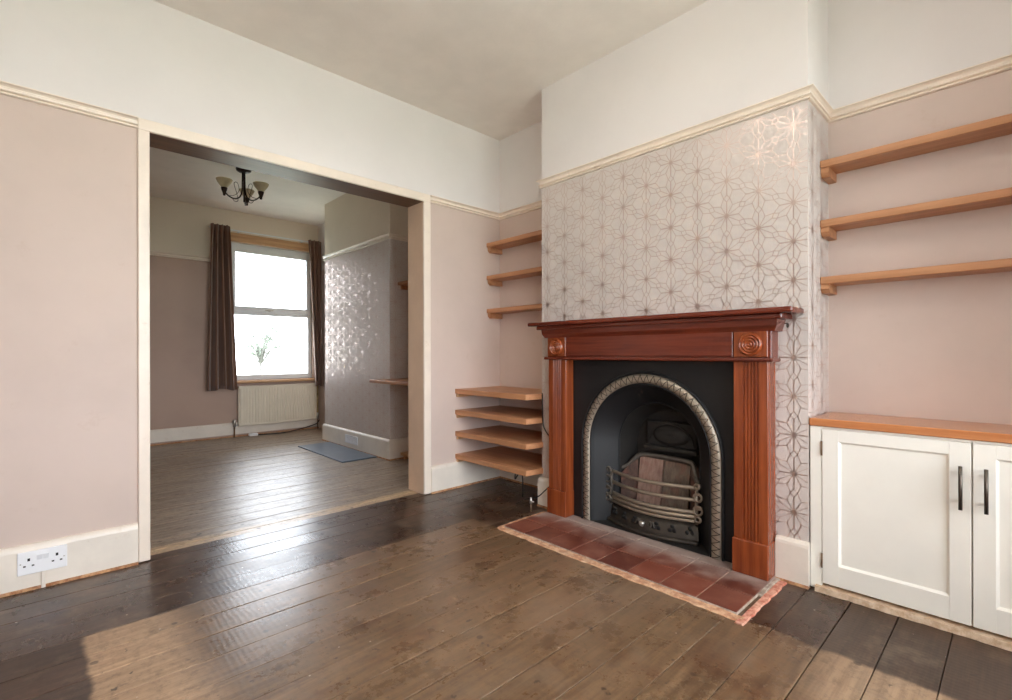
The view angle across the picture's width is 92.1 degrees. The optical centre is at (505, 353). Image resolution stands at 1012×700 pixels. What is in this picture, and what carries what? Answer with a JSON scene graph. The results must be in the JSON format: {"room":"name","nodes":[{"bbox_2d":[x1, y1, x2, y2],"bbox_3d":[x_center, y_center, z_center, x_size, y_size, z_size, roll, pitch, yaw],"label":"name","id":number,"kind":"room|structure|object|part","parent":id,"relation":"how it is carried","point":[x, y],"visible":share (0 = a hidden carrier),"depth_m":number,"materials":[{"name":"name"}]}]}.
{"room":"living room","nodes":[
{"label":"living room","id":0,"kind":"room"},
{"bbox_2d":[150,196,317,444],"bbox_3d":[-3.869,-0.357,5.482,3.466,2.730,0.204,0,0,-43],"label":"wall","id":1,"kind":"structure","parent":0,"point":[179,288],"depth_m":5.56,"materials":[{"name":"paint"}]},
{"bbox_2d":[150,250,209,261],"bbox_3d":[-4.225,-1.099,4.994,2.280,0.050,0.027,0,0,-43],"label":"rail","id":2,"kind":"object","parent":1,"relation":"attached to","point":[154,253],"depth_m":5.50,"materials":[{"name":"beige paint"}]},
{"bbox_2d":[150,419,318,445],"bbox_3d":[-3.789,0.923,5.401,3.466,0.174,0.027,0,0,-43],"label":"baseboard","id":3,"kind":"structure","parent":1,"relation":"attached to","point":[203,431],"depth_m":5.74,"materials":[{"name":"white paint"}]},
{"bbox_2d":[209,226,314,383],"bbox_3d":[-3.034,-0.560,6.163,1.295,1.843,0.191,0,0,-43],"label":"window","id":4,"kind":"structure","parent":1,"relation":"in","point":[236,247],"depth_m":6.26,"materials":[{"name":"wood"}]},
{"bbox_2d":[207,223,236,390],"bbox_3d":[-3.308,-0.536,5.686,0.329,1.939,0.102,0,0,-43],"label":"curtain","id":5,"kind":"object","parent":4,"relation":"hanging from","point":[221,368],"visible":1,"depth_m":5.68,"materials":[{"name":"brown fabric"}]},
{"bbox_3d":[-2.996,-1.471,6.121,1.295,0.022,0.076,0,0,-43],"label":"curtain rail","id":6,"kind":"part","parent":4,"relation":"part of","materials":[{"name":"brown wood"}]},
{"bbox_3d":[-3.001,-0.921,6.247,0.960,0.805,0.055,0,0,-43],"label":"sash","id":7,"kind":"part","parent":4,"relation":"part of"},
{"bbox_3d":[-2.955,0.346,6.202,1.100,0.030,0.130,0,0,-43],"label":"sill","id":8,"kind":"part","parent":4,"relation":"part of","materials":[{"name":"brown wood"}]},
{"bbox_2d":[308,240,321,385],"bbox_3d":[-2.517,-0.530,6.436,0.190,1.924,0.100,0,0,-43],"label":"curtain","id":9,"kind":"object","parent":4,"relation":"hanging from","point":[315,251],"visible":1,"depth_m":6.44,"materials":[{"name":"brown fabric"}]},
{"bbox_2d":[233,383,318,437],"bbox_3d":[-2.897,0.700,6.199,1.044,0.613,0.089,0,0,-43],"label":"radiator","id":10,"kind":"object","parent":1,"relation":"attached to","point":[278,403],"visible":0.95,"depth_m":6.15,"materials":[{"name":"beige metal"}]},
{"bbox_2d":[0,0,499,562],"bbox_3d":[-1.375,-0.362,2.842,3.466,2.730,0.189,0,0,-43],"label":"wall","id":11,"kind":"structure","parent":0,"point":[69,180],"depth_m":2.28,"materials":[{"name":"pink paint"}]},
{"bbox_2d":[17,544,66,576],"bbox_3d":[-1.986,0.886,2.091,0.156,0.096,0.017,0,0,-43],"label":"power socket","id":12,"kind":"object","parent":11,"relation":"attached to","point":[44,559],"visible":1,"depth_m":2.09,"materials":[{"name":"white plastic"}]},
{"bbox_2d":[43,552,48,558],"bbox_3d":[-1.975,0.868,2.094,0.017,0.022,0.008,0,0,-43],"label":"switch","id":13,"kind":"object","parent":12,"relation":"attached to","point":[45,554],"depth_m":2.09,"materials":[{"name":"white plastic"}]},
{"bbox_2d":[41,571,45,587],"bbox_3d":[-1.986,0.969,2.095,0.014,0.071,0.010,0,0,-43],"label":"conduit","id":14,"kind":"object","parent":11,"relation":"attached to","point":[43,573],"visible":1,"depth_m":2.09,"materials":[{"name":"white paint"}]},
{"bbox_2d":[0,80,137,128],"bbox_3d":[-2.161,-1.103,1.952,1.103,0.050,0.027,0,0,-43],"label":"rail","id":15,"kind":"object","parent":11,"relation":"attached to","point":[6,88],"visible":1,"depth_m":2.16,"materials":[{"name":"beige paint"}]},
{"bbox_2d":[0,523,138,597],"bbox_3d":[-2.158,0.909,1.952,1.101,0.194,0.027,0,0,-43],"label":"baseboard","id":16,"kind":"structure","parent":11,"relation":"attached to","point":[97,552],"depth_m":2.18,"materials":[{"name":"white paint"}]},
{"bbox_2d":[137,117,430,561],"bbox_3d":[-1.217,-0.065,2.982,1.680,2.131,0.209,0,0,-43],"label":"trim opening","id":17,"kind":"structure","parent":11,"relation":"attached to","point":[153,134],"depth_m":2.88,"materials":[{"name":"paint"},{"name":"cream gloss paint"}]},
{"bbox_2d":[325,193,407,439],"bbox_3d":[-1.477,-0.362,5.234,0.330,2.730,1.464,0,0,-43],"label":"wall","id":18,"kind":"structure","parent":0,"point":[366,308],"depth_m":4.95,"materials":[{"name":"paint"}]},
{"bbox_2d":[345,434,357,445],"bbox_3d":[-1.621,0.903,5.112,0.008,0.084,0.280,0,0,-43],"label":"air vent","id":19,"kind":"object","parent":18,"relation":"attached to","point":[350,439],"visible":1,"depth_m":5.10,"materials":[{"name":"white plastic"}]},
{"bbox_2d":[322,424,407,460],"bbox_3d":[-1.484,0.908,5.225,0.356,0.194,1.517,0,0,-43],"label":"baseboard","id":20,"kind":"structure","parent":18,"relation":"attached to","point":[383,448],"depth_m":4.83,"materials":[{"name":"white paint"}]},
{"bbox_2d":[322,233,407,260],"bbox_3d":[-1.160,-1.105,4.878,0.356,0.050,2.473,0,0,-43],"label":"rail","id":21,"kind":"object","parent":18,"relation":"attached to","point":[386,236],"visible":0.46,"depth_m":4.89,"materials":[{"name":"beige paint"}]},
{"bbox_2d":[150,0,708,225],"bbox_3d":[-1.180,-1.778,2.633,3.666,0.100,8.043,0,0,-43],"label":"ceiling","id":22,"kind":"structure","parent":0,"point":[484,67],"depth_m":2.77,"materials":[{"name":"paint"}]},
{"bbox_2d":[216,167,268,205],"bbox_3d":[-2.484,-1.563,4.552,0.414,0.323,0.423,0,0,-43],"label":"ceiling light","id":23,"kind":"object","parent":22,"relation":"attached to","point":[224,182],"visible":0.99,"depth_m":4.52,"materials":[{"name":"brown metal"}]},
{"bbox_3d":[-2.557,-1.542,4.425,0.134,0.077,0.134,0,0,-43],"label":"lamp shade","id":24,"kind":"part","parent":23,"relation":"part of","materials":[{"name":"beige glass"}]},
{"bbox_3d":[-2.506,-1.548,4.492,0.012,0.293,0.167,0,0,37],"label":"arm","id":25,"kind":"part","parent":23,"relation":"part of","materials":[{"name":"brown metal"}]},
{"bbox_3d":[-2.511,-1.543,4.725,0.134,0.077,0.134,0,0,-43],"label":"lamp shade","id":26,"kind":"part","parent":23,"relation":"part of","materials":[{"name":"beige glass"}]},
{"bbox_3d":[-2.367,-1.549,4.553,0.168,0.293,0.012,0,0,7],"label":"arm","id":27,"kind":"part","parent":23,"relation":"part of","materials":[{"name":"brown metal"}]},
{"bbox_3d":[-2.283,-1.543,4.543,0.134,0.077,0.134,0,0,-43],"label":"lamp shade","id":28,"kind":"part","parent":23,"relation":"part of","materials":[{"name":"beige glass"}]},
{"bbox_2d":[0,428,1011,699],"bbox_3d":[-1.143,1.027,2.600,3.566,0.051,7.853,0,0,-43],"label":"floor","id":29,"kind":"structure","parent":0,"point":[276,569],"depth_m":1.84,"materials":[{"name":"brown wood"}]},
{"bbox_2d":[248,420,318,435],"bbox_3d":[-2.796,0.944,6.209,0.865,0.125,0.078,0,0,-40],"label":"cable","id":30,"kind":"object","parent":29,"relation":"on","point":[249,434],"visible":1,"depth_m":6.08,"materials":[{"name":"white plastic"}]},
{"bbox_2d":[298,442,376,462],"bbox_3d":[-1.744,0.999,4.981,0.354,0.011,1.080,0,0,-43],"label":"hearth slab","id":31,"kind":"object","parent":29,"relation":"on","point":[340,453],"visible":1,"depth_m":4.89,"materials":[{"name":"stone"}]},
{"bbox_2d":[400,451,407,458],"bbox_3d":[-0.608,0.970,4.369,0.214,0.062,0.929,0,0,-43],"label":"shelf","id":32,"kind":"object","parent":29,"relation":"on","point":[404,454],"visible":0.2,"depth_m":4.61,"materials":[{"name":"brown wood"}]},
{"bbox_2d":[514,474,522,496],"bbox_3d":[0.081,0.896,3.512,0.042,0.200,0.277,0,0,-9],"label":"cable","id":33,"kind":"object","parent":29,"relation":"on","point":[515,476],"visible":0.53,"depth_m":3.38,"materials":[{"name":"black plastic"}]},
{"bbox_2d":[530,497,533,511],"bbox_3d":[0.163,0.955,3.080,0.018,0.092,0.031,0,0,-43],"label":"gas valve","id":34,"kind":"object","parent":29,"relation":"on","point":[531,501],"visible":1,"depth_m":3.08,"materials":[{"name":"metal"}]},
{"bbox_2d":[516,486,548,503],"bbox_3d":[0.158,0.912,3.125,0.272,0.170,0.048,0,0,38],"label":"cable","id":35,"kind":"object","parent":29,"relation":"on","point":[548,486],"visible":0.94,"depth_m":3.08,"materials":[{"name":"black plastic"}]},
{"bbox_2d":[498,511,786,625],"bbox_3d":[0.584,0.993,2.459,0.514,0.014,1.377,0,0,-43],"label":"hearth","id":36,"kind":"object","parent":29,"relation":"on","point":[708,583],"visible":0.93,"depth_m":2.29,"materials":[{"name":"tile"}]},
{"bbox_2d":[573,360,733,562],"bbox_3d":[0.840,0.511,2.708,0.290,0.949,0.985,0,0,-43],"label":"fireplace","id":37,"kind":"object","parent":36,"relation":"on","point":[653,441],"visible":0.99,"depth_m":2.70,"materials":[{"name":"metal"}]},
{"bbox_3d":[0.782,0.842,2.674,0.093,0.065,0.532,0,0,-43],"label":"rail","id":38,"kind":"part","parent":37,"relation":"part of","materials":[{"name":"metal"}]},
{"bbox_2d":[644,419,698,455],"bbox_3d":[0.935,0.471,2.761,0.060,0.165,0.320,0,0,-43],"label":"hood","id":39,"kind":"object","parent":37,"relation":"attached to","point":[674,436],"depth_m":2.74,"materials":[{"name":"metal"}]},
{"bbox_2d":[528,306,803,580],"bbox_3d":[0.708,0.396,2.580,0.166,1.179,1.496,0,0,-43],"label":"mantelpiece","id":40,"kind":"object","parent":36,"relation":"on","point":[747,338],"visible":1,"depth_m":2.22,"materials":[{"name":"brown wood"}]},
{"bbox_3d":[0.347,0.434,3.015,0.094,0.800,0.140,0,0,-43],"label":"leg","id":41,"kind":"part","parent":40,"relation":"part of","materials":[{"name":"brown wood"}]},
{"bbox_3d":[0.700,-0.044,2.578,0.016,0.115,0.977,0,0,-43],"label":"frieze panel","id":42,"kind":"part","parent":40,"relation":"part of","materials":[{"name":"brown wood"}]},
{"bbox_3d":[0.726,0.029,2.599,0.111,0.018,1.315,0,0,-43],"label":"moulding","id":43,"kind":"part","parent":40,"relation":"part of","materials":[{"name":"brown wood"}]},
{"bbox_3d":[0.725,-0.123,2.596,0.115,0.053,1.352,0,0,-43],"label":"cornice","id":44,"kind":"part","parent":40,"relation":"part of","materials":[{"name":"brown wood"}]},
{"bbox_3d":[0.719,-0.158,2.587,0.137,0.022,1.404,0,0,-43],"label":"bed moulding","id":45,"kind":"part","parent":40,"relation":"part of","materials":[{"name":"brown wood"}]},
{"bbox_2d":[528,306,803,326],"bbox_3d":[0.707,-0.181,2.580,0.166,0.024,1.496,0,0,-43],"label":"mantel shelf","id":46,"kind":"object","parent":40,"relation":"attached to","point":[783,311],"depth_m":2.34,"materials":[{"name":"brown wood"}]},
{"bbox_3d":[1.119,0.433,2.198,0.094,0.800,0.145,0,0,-43],"label":"leg","id":47,"kind":"part","parent":40,"relation":"part of","materials":[{"name":"brown wood"}]},
{"bbox_2d":[810,425,1011,651],"bbox_3d":[1.726,0.651,1.827,0.354,0.690,0.956,0,0,-43],"label":"base cabinet","id":48,"kind":"object","parent":29,"relation":"on","point":[916,528],"visible":1,"depth_m":1.83,"materials":[{"name":"paint"}]},
{"bbox_3d":[1.489,0.638,1.888,0.020,0.645,0.454,0,0,-43],"label":"door","id":49,"kind":"part","parent":48,"relation":"part of","materials":[{"name":"paint"}]},
{"bbox_2d":[809,412,1011,443],"bbox_3d":[1.735,0.288,1.840,0.322,0.032,0.954,0,0,-43],"label":"countertop","id":50,"kind":"structure","parent":48,"relation":"on","point":[977,431],"depth_m":1.87,"materials":[{"name":"orange wood"}]},
{"bbox_3d":[1.596,0.473,1.714,0.011,0.153,0.011,0,0,-28],"label":"handle","id":51,"kind":"part","parent":48,"relation":"part of","materials":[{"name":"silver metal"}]},
{"bbox_3d":[1.641,0.473,1.666,0.011,0.153,0.011,0,0,32],"label":"handle","id":52,"kind":"part","parent":48,"relation":"part of","materials":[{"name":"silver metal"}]},
{"bbox_3d":[1.802,0.638,1.557,0.020,0.645,0.450,0,0,-43],"label":"door","id":53,"kind":"part","parent":48,"relation":"part of","materials":[{"name":"paint"}]},
{"bbox_2d":[318,0,1011,453],"bbox_3d":[-0.141,-0.365,4.147,0.120,2.730,7.263,0,0,-43],"label":"wall","id":54,"kind":"structure","parent":0,"point":[940,348],"depth_m":2.10,"materials":[{"name":"pink paint"}]},
{"bbox_2d":[369,378,407,385],"bbox_3d":[-0.713,0.266,4.272,0.540,0.060,0.982,0,0,-43],"label":"shelf","id":55,"kind":"object","parent":54,"relation":"attached to","point":[397,381],"visible":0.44,"depth_m":4.28,"materials":[{"name":"brown wood"}]},
{"bbox_2d":[398,280,407,289],"bbox_3d":[-0.608,-0.647,4.374,0.246,0.067,0.982,0,0,-43],"label":"shelf","id":56,"kind":"object","parent":54,"relation":"attached to","point":[403,284],"visible":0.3,"depth_m":4.64,"materials":[{"name":"brown wood"}]},
{"bbox_2d":[455,405,541,424],"bbox_3d":[0.047,0.450,3.528,0.458,0.060,0.763,0,0,-43],"label":"shelf","id":57,"kind":"object","parent":54,"relation":"attached to","point":[525,416],"visible":0.9,"depth_m":3.44,"materials":[{"name":"brown wood"}]},
{"bbox_2d":[455,386,541,399],"bbox_3d":[0.047,0.294,3.528,0.458,0.060,0.763,0,0,-43],"label":"shelf","id":58,"kind":"object","parent":54,"relation":"attached to","point":[518,393],"visible":0.9,"depth_m":3.41,"materials":[{"name":"brown wood"}]},
{"bbox_2d":[455,425,542,449],"bbox_3d":[0.048,0.610,3.528,0.458,0.060,0.763,0,0,-43],"label":"shelf","id":59,"kind":"object","parent":54,"relation":"attached to","point":[526,439],"visible":0.9,"depth_m":3.45,"materials":[{"name":"brown wood"}]},
{"bbox_2d":[455,446,542,475],"bbox_3d":[0.048,0.780,3.528,0.458,0.060,0.763,0,0,-43],"label":"shelf","id":60,"kind":"object","parent":54,"relation":"attached to","point":[520,462],"visible":0.9,"depth_m":3.48,"materials":[{"name":"brown wood"}]},
{"bbox_2d":[487,230,541,254],"bbox_3d":[0.154,-0.837,3.641,0.144,0.073,0.750,0,0,-43],"label":"shelf","id":61,"kind":"object","parent":54,"relation":"attached to","point":[495,247],"visible":0.69,"depth_m":3.69,"materials":[{"name":"brown wood"}]},
{"bbox_2d":[487,266,541,286],"bbox_3d":[0.155,-0.578,3.641,0.144,0.073,0.750,0,0,-43],"label":"shelf","id":62,"kind":"object","parent":54,"relation":"attached to","point":[496,280],"visible":0.69,"depth_m":3.69,"materials":[{"name":"brown wood"}]},
{"bbox_2d":[487,304,541,318],"bbox_3d":[0.155,-0.316,3.641,0.144,0.073,0.750,0,0,-43],"label":"shelf","id":63,"kind":"object","parent":54,"relation":"attached to","point":[495,313],"visible":0.69,"depth_m":3.71,"materials":[{"name":"brown wood"}]},
{"bbox_2d":[820,113,1011,183],"bbox_3d":[1.821,-0.834,1.877,0.144,0.072,1.026,0,0,-43],"label":"shelf","id":64,"kind":"object","parent":54,"relation":"attached to","point":[999,126],"visible":1,"depth_m":1.98,"materials":[{"name":"brown wood"}]},
{"bbox_2d":[820,187,1011,240],"bbox_3d":[1.821,-0.566,1.877,0.144,0.072,1.026,0,0,-43],"label":"shelf","id":65,"kind":"object","parent":54,"relation":"attached to","point":[1001,197],"visible":1,"depth_m":1.98,"materials":[{"name":"brown wood"}]},
{"bbox_2d":[820,258,1011,295],"bbox_3d":[1.822,-0.310,1.877,0.144,0.072,1.026,0,0,-43],"label":"shelf","id":66,"kind":"object","parent":54,"relation":"attached to","point":[829,284],"visible":1,"depth_m":1.98,"materials":[{"name":"brown wood"}]},
{"bbox_2d":[542,0,828,584],"bbox_3d":[0.878,-0.367,2.749,0.318,2.730,1.537,0,0,-43],"label":"wall","id":67,"kind":"structure","parent":0,"point":[729,217],"depth_m":2.40,"materials":[{"name":"paper"}]},
{"bbox_2d":[431,461,548,508],"bbox_3d":[0.008,0.905,3.407,0.683,0.194,0.885,0,0,-43],"label":"baseboard","id":68,"kind":"structure","parent":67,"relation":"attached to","point":[452,475],"depth_m":3.64,"materials":[{"name":"white paint"}]},
{"bbox_2d":[542,393,548,435],"bbox_3d":[0.277,0.410,3.140,0.013,0.306,0.137,0,0,-41],"label":"cable","id":69,"kind":"object","parent":67,"relation":"attached to","point":[542,393],"visible":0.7,"depth_m":3.18,"materials":[{"name":"grey plastic"}]},
{"bbox_2d":[430,54,1011,219],"bbox_3d":[0.844,-1.109,2.516,0.686,0.050,3.335,0,0,-43],"label":"rail","id":70,"kind":"object","parent":67,"relation":"attached to","point":[810,92],"visible":0.84,"depth_m":2.24,"materials":[{"name":"beige paint"}]},
{"bbox_2d":[775,534,809,589],"bbox_3d":[1.242,0.902,2.117,0.027,0.194,0.130,0,0,-43],"label":"baseboard","id":71,"kind":"structure","parent":67,"relation":"attached to","point":[792,556],"depth_m":2.11,"materials":[{"name":"white paint"}]},
{"label":"outside","id":72,"kind":"structure","parent":0,"visible":0},
{"bbox_2d":[237,367,305,374],"bbox_3d":[-3.228,2.256,10.703,70.000,0.100,140.000,0,0,-43],"label":"ground","id":73,"kind":"structure","parent":72,"point":[255,371],"depth_m":61.37,"materials":[{"name":"white"}]},
{"bbox_2d":[235,325,289,373],"bbox_3d":[-10.079,0.531,19.975,1.966,3.382,1.917,0,0,26],"label":"tree","id":74,"kind":"object","parent":73,"relation":"on","point":[260,351],"visible":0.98,"depth_m":19.97,"materials":[{"name":"grey plant"}]}
]}

